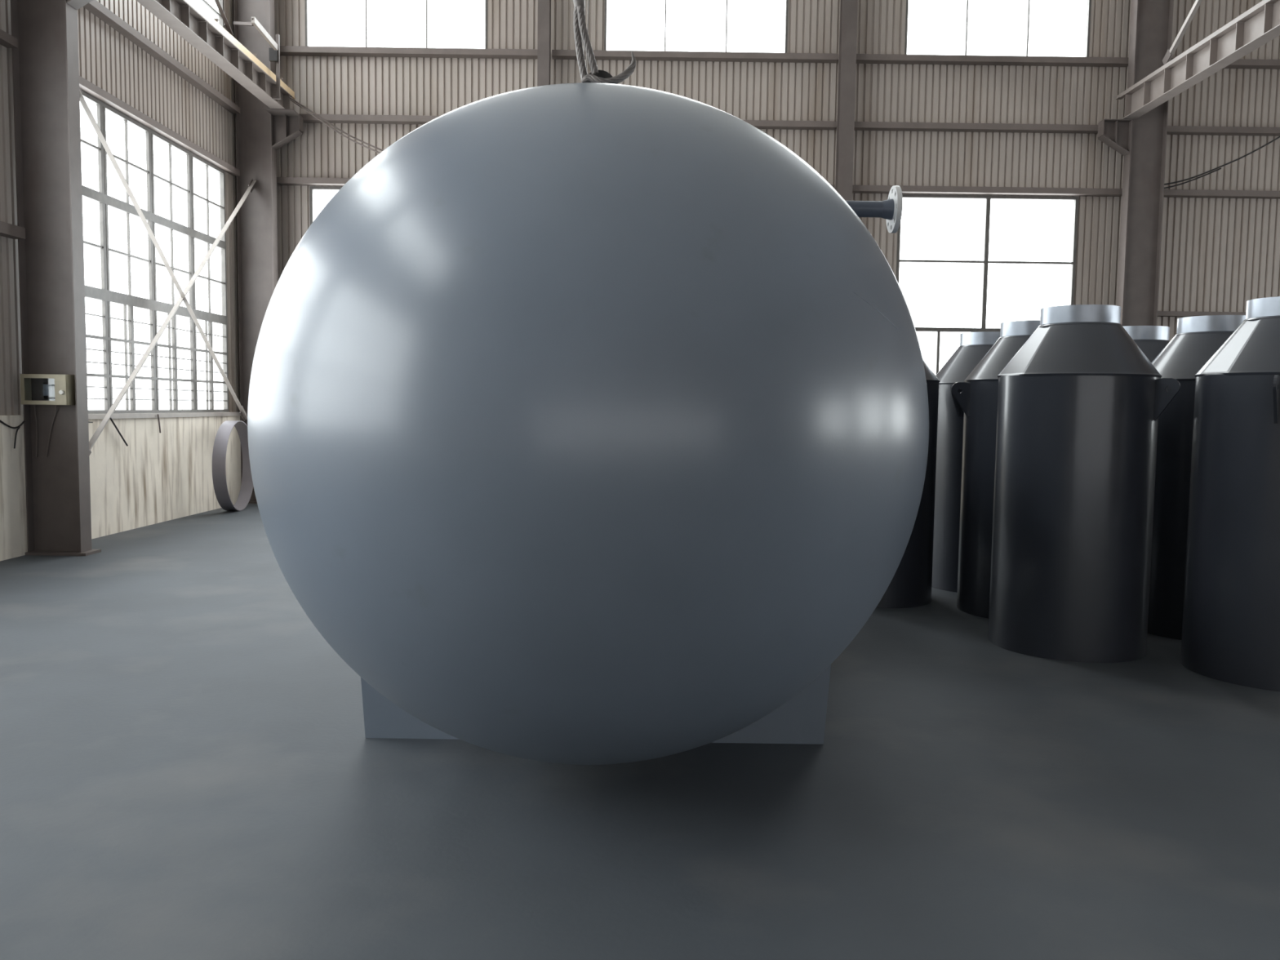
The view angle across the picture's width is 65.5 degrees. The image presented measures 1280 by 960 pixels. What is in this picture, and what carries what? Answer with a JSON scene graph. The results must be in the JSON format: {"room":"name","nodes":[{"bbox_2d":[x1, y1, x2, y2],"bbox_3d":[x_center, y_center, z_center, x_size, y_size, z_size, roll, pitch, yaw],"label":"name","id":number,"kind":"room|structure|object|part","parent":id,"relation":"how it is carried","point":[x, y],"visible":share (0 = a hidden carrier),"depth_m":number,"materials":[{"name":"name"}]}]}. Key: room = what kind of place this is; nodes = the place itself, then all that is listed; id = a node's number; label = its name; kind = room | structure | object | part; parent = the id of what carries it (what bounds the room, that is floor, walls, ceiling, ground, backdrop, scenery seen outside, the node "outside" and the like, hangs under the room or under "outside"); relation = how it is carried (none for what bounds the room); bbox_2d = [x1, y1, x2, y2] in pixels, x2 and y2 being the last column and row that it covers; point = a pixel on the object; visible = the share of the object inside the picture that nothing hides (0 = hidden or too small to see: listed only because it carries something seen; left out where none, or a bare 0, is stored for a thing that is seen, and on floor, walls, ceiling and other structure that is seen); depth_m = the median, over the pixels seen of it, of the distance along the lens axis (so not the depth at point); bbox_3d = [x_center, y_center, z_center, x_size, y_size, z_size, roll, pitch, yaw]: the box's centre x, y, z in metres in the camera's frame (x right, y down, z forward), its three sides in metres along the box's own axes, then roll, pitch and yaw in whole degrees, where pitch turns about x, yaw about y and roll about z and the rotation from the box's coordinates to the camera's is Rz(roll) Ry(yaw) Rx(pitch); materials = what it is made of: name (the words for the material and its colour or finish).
{"room":"factory hall","nodes":[
{"label":"factory hall","id":0,"kind":"room"},
{"bbox_2d":[0,0,239,415],"bbox_3d":[-6.884,-5.580,1.903,0.060,11.037,30.600,1,4,0],"label":"wall","id":1,"kind":"structure","parent":0,"point":[108,60],"depth_m":13.50,"materials":[{"name":"grey metal"}]},
{"bbox_2d":[0,29,17,48],"bbox_3d":[-6.808,-4.519,7.897,0.119,0.095,5.800,1,4,0],"label":"trim","id":2,"kind":"structure","parent":1,"relation":"attached to","point":[6,40],"depth_m":10.66,"materials":[{"name":"paint"}]},
{"bbox_2d":[0,221,25,239],"bbox_3d":[-6.823,-2.682,10.589,0.139,0.120,0.700,1,4,0],"label":"trim","id":3,"kind":"structure","parent":1,"relation":"attached to","point":[7,230],"depth_m":10.73,"materials":[{"name":"paint"}]},
{"bbox_2d":[0,420,25,428],"bbox_3d":[-6.852,-0.610,10.869,0.018,0.098,0.429,1,4,0],"label":"cable","id":4,"kind":"object","parent":1,"relation":"attached to","point":[1,421],"visible":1,"depth_m":10.86,"materials":[{"name":"rubber"}]},
{"bbox_2d":[13,426,20,448],"bbox_3d":[-6.834,-0.466,10.918,0.016,0.240,0.116,1,4,0],"label":"cable","id":5,"kind":"object","parent":4,"relation":"hanging from","point":[17,429],"visible":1,"depth_m":10.89,"materials":[{"name":"rubber"}]},
{"bbox_2d":[110,417,128,446],"bbox_3d":[-6.802,-0.641,12.974,0.022,0.418,0.456,1,4,0],"label":"cable","id":6,"kind":"object","parent":1,"relation":"attached to","point":[111,420],"visible":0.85,"depth_m":12.99,"materials":[{"name":"rubber"}]},
{"bbox_2d":[0,414,240,560],"bbox_3d":[-7.010,0.694,2.465,0.260,1.563,30.800,1,4,0],"label":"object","id":7,"kind":"structure","parent":1,"relation":"attached to","point":[166,475],"depth_m":13.61,"materials":[{"name":"paint"}]},
{"bbox_2d":[80,90,228,413],"bbox_3d":[-6.912,-2.932,14.080,0.076,3.969,5.000,1,4,0],"label":"window","id":8,"kind":"structure","parent":1,"relation":"in","point":[104,294],"depth_m":14.10,"materials":[{"name":"paint"}]},
{"bbox_2d":[157,413,160,432],"bbox_3d":[-6.800,-0.798,14.074,0.022,0.267,0.077,1,4,0],"label":"rod","id":9,"kind":"object","parent":1,"relation":"hanging from","point":[157,414],"visible":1,"depth_m":14.07,"materials":[{"name":"paint"}]},
{"bbox_2d":[79,75,239,176],"bbox_3d":[-6.802,-4.959,13.880,0.119,0.095,5.800,1,4,0],"label":"trim","id":10,"kind":"structure","parent":1,"relation":"attached to","point":[86,86],"depth_m":13.83,"materials":[{"name":"paint"}]},
{"bbox_2d":[83,0,239,113],"bbox_3d":[-6.778,-5.984,13.805,0.139,0.100,5.800,1,4,0],"label":"trim","id":11,"kind":"structure","parent":1,"relation":"attached to","point":[94,6],"depth_m":13.92,"materials":[{"name":"paint"}]},
{"bbox_2d":[88,412,240,419],"bbox_3d":[-6.893,-0.937,14.387,0.150,0.065,6.180,1,4,0],"label":"trim","id":12,"kind":"structure","parent":1,"relation":"attached to","point":[118,415],"depth_m":14.20,"materials":[{"name":"paint"}]},
{"bbox_2d":[200,0,224,28],"bbox_3d":[-6.846,-7.958,13.746,0.072,2.032,5.072,1,4,0],"label":"window","id":13,"kind":"structure","parent":1,"relation":"in","point":[221,22],"depth_m":16.25,"materials":[{"name":"glass"}]},
{"bbox_2d":[0,503,1279,959],"bbox_3d":[6.511,1.766,2.429,27.530,0.200,31.200,1,4,0],"label":"floor","id":14,"kind":"structure","parent":0,"point":[189,770],"depth_m":4.37,"materials":[{"name":"concrete"}]},
{"bbox_2d":[10,0,101,555],"bbox_3d":[-6.283,-5.446,10.836,1.106,12.600,0.320,1,4,0],"label":"steel column","id":15,"kind":"structure","parent":14,"relation":"on","point":[46,66],"depth_m":11.04,"materials":[{"name":"grey metal"}]},
{"bbox_2d":[19,373,75,404],"bbox_3d":[-6.574,-1.004,11.047,0.506,0.336,0.214,1,4,0],"label":"meter box","id":16,"kind":"object","parent":15,"relation":"attached to","point":[35,388],"visible":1,"depth_m":11.03,"materials":[{"name":"beige paint"}]},
{"bbox_2d":[34,404,37,457],"bbox_3d":[-6.772,-0.548,11.158,0.028,0.588,0.060,-1,5,-22],"label":"cable","id":17,"kind":"object","parent":16,"relation":"hanging from","point":[34,405],"visible":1,"depth_m":11.17,"materials":[{"name":"rubber"}]},
{"bbox_3d":[-6.574,-1.010,11.143,0.466,0.296,0.020,1,4,0],"label":"panel","id":18,"kind":"part","parent":16,"relation":"part of","materials":[{"name":"glass"}]},
{"bbox_2d":[45,404,56,457],"bbox_3d":[-6.600,-0.549,11.170,0.163,0.591,0.041,2,4,15],"label":"cable","id":19,"kind":"object","parent":16,"relation":"hanging from","point":[55,405],"visible":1,"depth_m":11.17,"materials":[{"name":"rubber"}]},
{"bbox_3d":[-6.562,0.819,11.297,0.720,0.030,0.320,1,4,0],"label":"plate","id":20,"kind":"part","parent":15,"relation":"part of","materials":[{"name":"grey metal"}]},
{"bbox_2d":[136,0,295,108],"bbox_3d":[-5.984,-5.916,10.280,0.230,0.482,13.360,1,4,0],"label":"beam","id":21,"kind":"structure","parent":15,"relation":"on","point":[186,18],"depth_m":14.02,"materials":[{"name":"metal"}]},
{"bbox_3d":[-5.913,-6.048,10.270,0.090,0.115,13.360,1,4,0],"label":"rail","id":22,"kind":"part","parent":21,"relation":"part of","materials":[{"name":"metal"}]},
{"bbox_2d":[233,16,280,99],"bbox_3d":[-6.006,-6.798,15.784,0.567,1.432,1.978,-2,5,-29],"label":"bracket","id":23,"kind":"object","parent":21,"relation":"attached to","point":[274,52],"visible":1,"depth_m":15.80,"materials":[{"name":"metal"}]},
{"bbox_2d":[214,0,233,35],"bbox_3d":[-6.455,-7.301,15.264,0.064,0.673,1.014,1,4,0],"label":"brace","id":24,"kind":"object","parent":23,"relation":"attached to","point":[226,24],"visible":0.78,"depth_m":15.46,"materials":[{"name":"grey metal"}]},
{"bbox_3d":[-6.555,-7.540,16.448,0.318,0.064,0.030,1,4,0],"label":"arm","id":25,"kind":"part","parent":23,"relation":"part of","materials":[{"name":"grey metal"}]},
{"bbox_3d":[-5.769,-6.592,15.861,0.050,0.978,0.040,1,4,0],"label":"post","id":26,"kind":"part","parent":23,"relation":"part of","materials":[{"name":"grey metal"}]},
{"bbox_2d":[289,98,380,153],"bbox_3d":[-4.653,-5.758,16.832,2.425,1.216,0.136,0,4,-5],"label":"cable","id":27,"kind":"object","parent":21,"relation":"hanging from","point":[291,100],"visible":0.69,"depth_m":16.79,"materials":[{"name":"paint"}]},
{"bbox_2d":[289,97,383,151],"bbox_3d":[-4.651,-5.823,16.879,2.499,1.199,0.138,0,4,-5],"label":"cable","id":28,"kind":"object","parent":21,"relation":"hanging from","point":[297,102],"visible":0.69,"depth_m":16.86,"materials":[{"name":"paint"}]},
{"bbox_2d":[212,420,253,511],"bbox_3d":[-6.491,-0.228,15.933,0.200,1.440,1.440,0,4,-4],"label":"hoop","id":29,"kind":"object","parent":14,"relation":"on","point":[220,448],"visible":0.91,"depth_m":15.54},
{"bbox_2d":[233,0,303,503],"bbox_3d":[-6.277,-5.878,16.710,1.106,12.600,0.540,1,4,0],"label":"steel column","id":30,"kind":"structure","parent":14,"relation":"on","point":[261,130],"depth_m":16.87,"materials":[{"name":"grey metal"}]},
{"bbox_2d":[88,178,256,455],"bbox_3d":[-6.549,-2.632,14.304,0.064,4.524,5.512,1,4,0],"label":"brace","id":31,"kind":"object","parent":30,"relation":"attached to","point":[251,184],"visible":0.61,"depth_m":13.73,"materials":[{"name":"paint"}]},
{"bbox_2d":[79,86,247,421],"bbox_3d":[-6.516,-2.813,13.982,0.064,4.042,4.975,1,4,0],"label":"brace","id":32,"kind":"object","parent":31,"relation":"attached to","point":[242,412],"visible":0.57,"depth_m":13.38,"materials":[{"name":"paint"}]},
{"bbox_3d":[-6.556,0.379,17.281,0.720,0.030,0.320,1,4,0],"label":"plate","id":33,"kind":"part","parent":30,"relation":"part of","materials":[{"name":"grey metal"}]},
{"bbox_3d":[-5.957,-6.135,16.661,0.460,0.014,0.480,1,4,0],"label":"plate","id":34,"kind":"part","parent":30,"relation":"part of","materials":[{"name":"grey metal"}]},
{"bbox_3d":[-5.728,-6.015,16.810,0.012,0.240,0.200,1,4,0],"label":"plate","id":35,"kind":"part","parent":30,"relation":"part of","materials":[{"name":"grey metal"}]},
{"bbox_2d":[537,0,551,86],"bbox_3d":[-1.638,-5.829,16.917,0.200,12.600,0.234,1,4,0],"label":"steel column","id":36,"kind":"structure","parent":14,"relation":"on","point":[544,44],"depth_m":16.70,"materials":[{"name":"grey metal"}]},
{"bbox_2d":[247,82,928,764],"bbox_3d":[-0.213,-0.341,6.593,2.917,3.207,6.578,1,4,0],"label":"tank","id":37,"kind":"object","parent":14,"relation":"on","point":[588,423],"visible":1,"depth_m":3.56,"materials":[{"name":"grey metal"}]},
{"bbox_2d":[835,0,857,200],"bbox_3d":[3.486,-5.759,16.917,0.250,12.600,0.234,1,4,0],"label":"steel column","id":38,"kind":"structure","parent":14,"relation":"on","point":[848,8],"depth_m":16.77,"materials":[{"name":"grey metal"}]},
{"bbox_2d":[875,357,940,608],"bbox_3d":[2.182,-0.160,9.261,1.116,2.520,1.116,5,6,45],"label":"vessel","id":39,"kind":"object","parent":14,"relation":"on","point":[910,586],"visible":0.09,"depth_m":8.87,"materials":[{"name":"grey paint"}]},
{"bbox_2d":[931,331,999,592],"bbox_3d":[3.443,-0.194,9.959,1.116,2.520,1.116,1,4,0],"label":"vessel","id":40,"kind":"object","parent":14,"relation":"on","point":[973,347],"visible":0.28,"depth_m":9.66,"materials":[{"name":"grey paint"}]},
{"bbox_2d":[951,320,1039,618],"bbox_3d":[3.392,-0.102,8.703,1.116,2.520,1.116,5,6,45],"label":"vessel","id":41,"kind":"object","parent":14,"relation":"on","point":[978,397],"visible":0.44,"depth_m":8.50,"materials":[{"name":"grey paint"}]},
{"bbox_2d":[987,304,1180,662],"bbox_3d":[3.239,-0.015,7.482,1.110,2.520,1.189,1,4,0],"label":"vessel","id":42,"kind":"object","parent":14,"relation":"on","point":[1080,404],"visible":1,"depth_m":7.00,"materials":[{"name":"grey paint"}]},
{"bbox_2d":[1097,0,1173,326],"bbox_3d":[8.326,-5.686,16.820,1.106,12.600,0.320,1,4,0],"label":"steel column","id":43,"kind":"structure","parent":14,"relation":"on","point":[1142,141],"depth_m":16.84,"materials":[{"name":"grey metal"}]},
{"bbox_3d":[7.782,-5.925,16.803,0.012,0.240,0.200,1,4,0],"label":"plate","id":44,"kind":"part","parent":43,"relation":"part of","materials":[{"name":"grey metal"}]},
{"bbox_3d":[8.014,-6.048,16.784,0.460,0.014,0.220,1,4,0],"label":"plate","id":45,"kind":"part","parent":43,"relation":"part of","materials":[{"name":"grey metal"}]},
{"bbox_2d":[1115,0,1279,120],"bbox_3d":[8.190,-5.808,10.274,0.220,0.465,13.360,1,4,0],"label":"beam","id":46,"kind":"structure","parent":43,"relation":"on","point":[1260,24],"depth_m":14.34,"materials":[{"name":"metal"}]},
{"bbox_2d":[1162,0,1202,64],"bbox_3d":[8.585,-7.200,15.576,0.064,1.020,1.385,1,4,0],"label":"brace","id":47,"kind":"object","parent":46,"relation":"attached to","point":[1170,53],"visible":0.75,"depth_m":15.74,"materials":[{"name":"paint"}]},
{"bbox_2d":[1164,136,1279,185],"bbox_3d":[9.826,-5.426,16.829,2.090,0.883,0.054,2,4,10],"label":"cable","id":48,"kind":"object","parent":43,"relation":"attached to","point":[1277,138],"visible":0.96,"depth_m":16.83,"materials":[{"name":"rubber"}]},
{"bbox_2d":[1164,168,1221,188],"bbox_3d":[9.328,-5.127,16.969,1.057,0.359,0.041,1,4,9],"label":"cable","id":49,"kind":"object","parent":48,"relation":"attached to","point":[1219,168],"visible":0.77,"depth_m":16.95,"materials":[{"name":"rubber"}]},
{"bbox_2d":[1123,325,1169,362],"bbox_3d":[4.582,-0.141,9.310,1.116,2.540,1.116,4,5,40],"label":"vessel","id":50,"kind":"object","parent":14,"relation":"on","point":[1151,340],"visible":0.13,"depth_m":8.95,"materials":[{"name":"grey paint"}]},
{"bbox_2d":[1146,315,1245,639],"bbox_3d":[4.591,-0.038,8.054,1.116,2.520,1.116,0,4,-10],"label":"vessel","id":51,"kind":"object","parent":14,"relation":"on","point":[1197,339],"visible":0.3,"depth_m":7.75,"materials":[{"name":"grey paint"}]},
{"bbox_2d":[1180,296,1279,691],"bbox_3d":[4.344,0.057,6.718,1.108,2.520,1.116,1,4,0],"label":"vessel","id":52,"kind":"object","parent":14,"relation":"on","point":[1231,623],"visible":1,"depth_m":6.47,"materials":[{"name":"grey paint"}]},
{"bbox_2d":[274,0,1279,341],"bbox_3d":[6.624,-6.470,17.195,27.050,11.137,0.060,1,4,0],"label":"wall","id":53,"kind":"structure","parent":0,"point":[1218,255],"depth_m":17.18,"materials":[{"name":"grey metal"}]},
{"bbox_2d":[276,177,351,186],"bbox_3d":[-4.009,-5.128,17.184,4.482,0.100,0.179,1,4,0],"label":"trim","id":54,"kind":"structure","parent":53,"relation":"attached to","point":[313,181],"depth_m":17.10,"materials":[{"name":"paint"}]},
{"bbox_2d":[309,186,342,226],"bbox_3d":[-4.201,-3.121,17.444,3.126,3.926,0.076,1,4,0],"label":"window","id":55,"kind":"structure","parent":53,"relation":"in","point":[312,188],"depth_m":17.29,"materials":[{"name":"paint"}]},
{"bbox_2d":[298,113,439,124],"bbox_3d":[-3.995,-6.190,17.106,4.482,0.100,0.179,1,4,0],"label":"trim","id":56,"kind":"structure","parent":53,"relation":"attached to","point":[307,118],"depth_m":17.02,"materials":[{"name":"paint"}]},
{"bbox_2d":[304,0,487,48],"bbox_3d":[-4.159,-9.478,16.980,3.124,4.201,0.070,1,4,0],"label":"window","id":57,"kind":"structure","parent":53,"relation":"in","point":[306,2],"depth_m":17.07,"materials":[{"name":"paint"}]},
{"bbox_2d":[280,45,537,58],"bbox_3d":[-3.979,-7.312,17.023,4.482,0.100,0.179,1,4,0],"label":"trim","id":58,"kind":"structure","parent":53,"relation":"attached to","point":[284,50],"depth_m":16.94,"materials":[{"name":"paint"}]},
{"bbox_2d":[551,49,838,62],"bbox_3d":[0.939,-7.245,17.023,4.875,0.100,0.179,1,4,0],"label":"trim","id":59,"kind":"structure","parent":53,"relation":"attached to","point":[556,54],"depth_m":16.94,"materials":[{"name":"paint"}]},
{"bbox_2d":[604,0,788,53],"bbox_3d":[0.984,-9.408,16.980,3.143,4.201,0.070,1,4,0],"label":"window","id":60,"kind":"structure","parent":53,"relation":"in","point":[787,1],"depth_m":17.07,"materials":[{"name":"paint"}]},
{"bbox_2d":[742,120,836,129],"bbox_3d":[0.923,-6.123,17.106,4.875,0.100,0.179,1,4,0],"label":"trim","id":61,"kind":"structure","parent":53,"relation":"attached to","point":[759,124],"depth_m":17.02,"materials":[{"name":"paint"}]},
{"bbox_2d":[853,121,1097,133],"bbox_3d":[5.982,-6.053,17.106,4.723,0.100,0.179,1,4,0],"label":"trim","id":62,"kind":"structure","parent":53,"relation":"attached to","point":[859,126],"depth_m":17.02,"materials":[{"name":"paint"}]},
{"bbox_2d":[852,185,1122,196],"bbox_3d":[5.967,-4.992,17.184,4.723,0.100,0.179,1,4,0],"label":"trim","id":63,"kind":"structure","parent":53,"relation":"attached to","point":[908,189],"depth_m":17.10,"materials":[{"name":"paint"}]},
{"bbox_2d":[896,194,1079,375],"bbox_3d":[6.026,-2.981,17.444,3.123,3.926,0.076,1,4,0],"label":"window","id":64,"kind":"structure","parent":53,"relation":"in","point":[988,197],"depth_m":17.34,"materials":[{"name":"paint"}]},
{"bbox_2d":[856,53,1128,66],"bbox_3d":[5.997,-7.176,17.023,4.723,0.100,0.179,1,4,0],"label":"trim","id":65,"kind":"structure","parent":53,"relation":"attached to","point":[860,58],"depth_m":16.94,"materials":[{"name":"paint"}]},
{"bbox_2d":[904,0,1091,57],"bbox_3d":[6.156,-9.337,16.980,3.162,4.201,0.070,1,4,0],"label":"window","id":66,"kind":"structure","parent":53,"relation":"in","point":[1089,2],"depth_m":17.07,"materials":[{"name":"paint"}]},
{"bbox_2d":[1157,311,1245,316],"bbox_3d":[14.430,-2.821,17.335,11.220,0.080,0.179,1,4,0],"label":"trim","id":67,"kind":"structure","parent":53,"relation":"attached to","point":[1160,313],"depth_m":17.25,"materials":[{"name":"paint"}]},
{"bbox_2d":[1163,189,1279,199],"bbox_3d":[14.458,-4.875,17.184,11.220,0.100,0.179,1,4,0],"label":"trim","id":68,"kind":"structure","parent":53,"relation":"attached to","point":[1206,193],"depth_m":17.10,"materials":[{"name":"paint"}]},
{"bbox_2d":[1166,125,1279,136],"bbox_3d":[14.473,-5.937,17.106,11.220,0.100,0.179,1,4,0],"label":"trim","id":69,"kind":"structure","parent":53,"relation":"attached to","point":[1171,130],"depth_m":17.02,"materials":[{"name":"paint"}]},
{"bbox_2d":[1170,57,1279,69],"bbox_3d":[14.488,-7.059,17.023,11.220,0.100,0.179,1,4,0],"label":"trim","id":70,"kind":"structure","parent":53,"relation":"attached to","point":[1241,63],"depth_m":16.94,"materials":[{"name":"paint"}]},
{"bbox_3d":[6.686,-10.999,1.491,27.530,0.200,31.200,1,4,0],"label":"ceiling","id":71,"kind":"structure","parent":0,"visible":0},
{"bbox_2d":[582,0,586,55],"bbox_3d":[-0.285,-6.533,5.737,0.055,9.520,0.009,1,4,0],"label":"cable","id":72,"kind":"object","parent":71,"relation":"hanging from","point":[584,0],"visible":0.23,"depth_m":6.01,"materials":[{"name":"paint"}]},
{"bbox_2d":[585,0,589,68],"bbox_3d":[-0.267,-6.532,5.737,0.055,9.520,0.009,1,4,0],"label":"cable","id":73,"kind":"object","parent":71,"relation":"hanging from","point":[588,0],"visible":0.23,"depth_m":6.01,"materials":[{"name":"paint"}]},
{"bbox_2d":[573,0,635,84],"bbox_3d":[-0.102,-6.420,4.102,0.291,9.504,0.077,1,4,3],"label":"sling","id":74,"kind":"object","parent":71,"relation":"hanging from","point":[580,33],"visible":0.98,"depth_m":4.43,"materials":[{"name":"metal"}]},
{"bbox_3d":[-0.262,-1.946,4.450,0.075,0.335,0.034,1,4,0],"label":"leg","id":75,"kind":"part","parent":74,"relation":"part of","materials":[{"name":"metal"}]},
{"bbox_3d":[-0.232,-1.954,4.429,0.103,0.298,0.034,1,4,0],"label":"leg","id":76,"kind":"part","parent":74,"relation":"part of","materials":[{"name":"metal"}]}
]}

